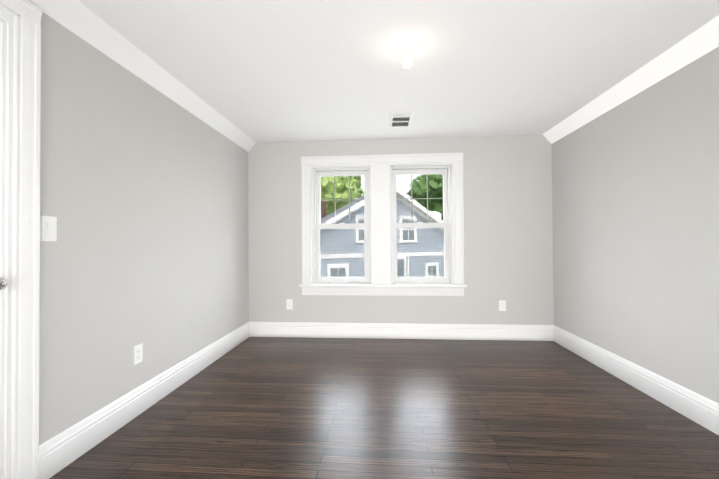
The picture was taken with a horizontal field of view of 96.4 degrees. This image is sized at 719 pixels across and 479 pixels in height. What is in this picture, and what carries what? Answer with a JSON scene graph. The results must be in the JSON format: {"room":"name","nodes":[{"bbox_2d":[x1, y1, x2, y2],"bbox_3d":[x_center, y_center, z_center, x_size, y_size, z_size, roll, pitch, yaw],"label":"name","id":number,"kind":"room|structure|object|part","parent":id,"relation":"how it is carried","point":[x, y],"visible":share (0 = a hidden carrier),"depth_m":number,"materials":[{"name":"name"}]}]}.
{"room":"empty bedroom","nodes":[
{"label":"empty bedroom","id":0,"kind":"room"},
{"bbox_2d":[39,12,248,444],"bbox_3d":[-1.573,-0.089,1.601,0.120,2.476,4.646,0,-1,4],"label":"wall","id":1,"kind":"structure","parent":0,"point":[144,192],"depth_m":2.01,"materials":[{"name":"grey paint"}]},
{"bbox_2d":[0,0,41,478],"bbox_3d":[-1.602,0.024,0.992,0.143,2.235,1.044,0,-1,4],"label":"door frame","id":2,"kind":"structure","parent":1,"relation":"attached to","point":[25,327],"depth_m":1.43,"materials":[{"name":"white paint"}]},
{"bbox_2d":[40,216,56,240],"bbox_3d":[-1.509,-0.052,1.562,0.012,0.122,0.075,0,-1,4],"label":"light switch","id":3,"kind":"object","parent":1,"relation":"attached to","point":[48,228],"visible":1,"depth_m":1.55,"materials":[{"name":"white plastic"}]},
{"bbox_2d":[133,343,142,364],"bbox_3d":[-1.465,0.759,2.129,0.008,0.122,0.075,0,-1,4],"label":"electrical outlet","id":4,"kind":"object","parent":1,"relation":"attached to","point":[137,354],"visible":1,"depth_m":2.12,"materials":[{"name":"white plastic"}]},
{"bbox_2d":[39,322,249,478],"bbox_3d":[-1.419,1.072,2.697,0.018,0.176,2.411,0,-1,4],"label":"baseboard","id":5,"kind":"structure","parent":1,"relation":"attached to","point":[62,450],"depth_m":1.98,"materials":[{"name":"white paint"}]},
{"bbox_3d":[-1.600,0.086,0.990,0.040,2.088,0.808,0,-1,4],"label":"door","id":6,"kind":"structure","parent":1,"relation":"in","visible":0},
{"bbox_2d":[0,277,7,289],"bbox_3d":[-1.515,0.184,1.332,0.090,0.068,0.068,0,-1,4],"label":"door knob","id":7,"kind":"object","parent":6,"relation":"attached to","point":[3,283],"visible":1,"depth_m":1.33,"materials":[{"name":"silver metal"}]},
{"bbox_2d":[49,337,718,478],"bbox_3d":[0.278,1.196,1.533,3.804,0.120,4.796,0,-1,4],"label":"floor","id":8,"kind":"structure","parent":0,"point":[302,408],"depth_m":2.01,"materials":[{"name":"brown wood"}]},
{"bbox_2d":[78,0,718,142],"bbox_3d":[0.263,-1.279,1.561,3.804,0.120,4.796,0,-1,4],"label":"ceiling","id":9,"kind":"structure","parent":0,"point":[257,71],"depth_m":2.12,"materials":[{"name":"white paint"}]},
{"bbox_2d":[28,0,255,151],"bbox_3d":[-1.467,-1.150,1.665,0.096,0.114,4.526,0,-1,4],"label":"crown molding","id":10,"kind":"structure","parent":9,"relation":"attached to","point":[82,21],"depth_m":2.03,"materials":[{"name":"white paint"}]},
{"bbox_2d":[389,111,414,126],"bbox_3d":[0.414,-1.189,3.206,0.236,0.024,0.400,0,-1,4],"label":"ceiling vent","id":11,"kind":"object","parent":9,"relation":"in","point":[400,118],"visible":1,"depth_m":3.18,"materials":[{"name":"white metal"}]},
{"bbox_2d":[398,40,416,67],"bbox_3d":[0.300,-1.147,2.016,0.120,0.135,0.120,0,-1,4],"label":"ceiling light","id":12,"kind":"object","parent":9,"relation":"attached to","point":[406,48],"visible":1,"depth_m":1.99,"materials":[{"name":"white glass"}]},
{"bbox_2d":[543,15,718,143],"bbox_3d":[1.992,-1.175,1.425,0.096,0.114,4.526,0,-1,4],"label":"cove","id":13,"kind":"object","parent":9,"relation":"attached to","point":[698,43],"visible":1,"depth_m":2.29,"materials":[{"name":"white paint"}]},
{"bbox_2d":[248,134,553,324],"bbox_3d":[0.431,-0.076,3.865,3.804,2.476,0.150,0,-1,4],"label":"wall","id":14,"kind":"structure","parent":0,"point":[508,234],"depth_m":3.74,"materials":[{"name":"grey paint"}]},
{"bbox_2d":[286,299,292,308],"bbox_3d":[-0.843,0.780,3.864,0.075,0.122,0.008,0,-1,4],"label":"electrical outlet","id":15,"kind":"object","parent":14,"relation":"attached to","point":[289,303],"visible":1,"depth_m":3.86,"materials":[{"name":"white plastic"}]},
{"bbox_2d":[299,153,466,295],"bbox_3d":[0.260,-0.170,3.842,1.946,1.665,0.219,0,-1,4],"label":"window","id":16,"kind":"structure","parent":14,"relation":"in","point":[420,207],"depth_m":3.82,"materials":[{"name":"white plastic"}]},
{"bbox_2d":[313,167,370,282],"bbox_3d":[-0.210,-0.168,3.921,0.691,1.388,0.100,0,-1,4],"label":"window","id":17,"kind":"structure","parent":16,"relation":"in","point":[341,224],"depth_m":3.90,"materials":[{"name":"clear glass"}]},
{"bbox_3d":[0.261,0.611,3.784,1.902,0.102,0.018,0,-1,4],"label":"window trim apron","id":18,"kind":"part","parent":16,"relation":"part of","materials":[{"name":"white wood"}]},
{"bbox_3d":[0.261,0.543,3.783,1.946,0.032,0.117,0,-1,4],"label":"window stool trim","id":19,"kind":"part","parent":16,"relation":"part of","materials":[{"name":"white wood"}]},
{"bbox_2d":[249,322,553,340],"bbox_3d":[0.433,1.073,3.768,3.564,0.176,0.018,0,-1,4],"label":"baseboard","id":20,"kind":"structure","parent":14,"relation":"attached to","point":[416,331],"depth_m":3.76,"materials":[{"name":"white paint"}]},
{"bbox_2d":[499,300,505,310],"bbox_3d":[1.643,0.760,3.692,0.075,0.122,0.008,0,-1,4],"label":"electrical outlet","id":21,"kind":"object","parent":14,"relation":"attached to","point":[502,305],"visible":1,"depth_m":3.69,"materials":[{"name":"white plastic"}]},
{"bbox_2d":[551,47,718,402],"bbox_3d":[2.103,-0.115,1.345,0.120,2.476,4.646,0,-1,4],"label":"wall","id":22,"kind":"structure","parent":0,"point":[635,200],"depth_m":2.34,"materials":[{"name":"grey paint"}]},
{"bbox_2d":[553,325,718,434],"bbox_3d":[2.045,1.035,1.397,0.018,0.176,4.526,0,-1,4],"label":"baseboard","id":23,"kind":"structure","parent":22,"relation":"attached to","point":[701,410],"depth_m":2.33,"materials":[{"name":"white paint"}]}
]}

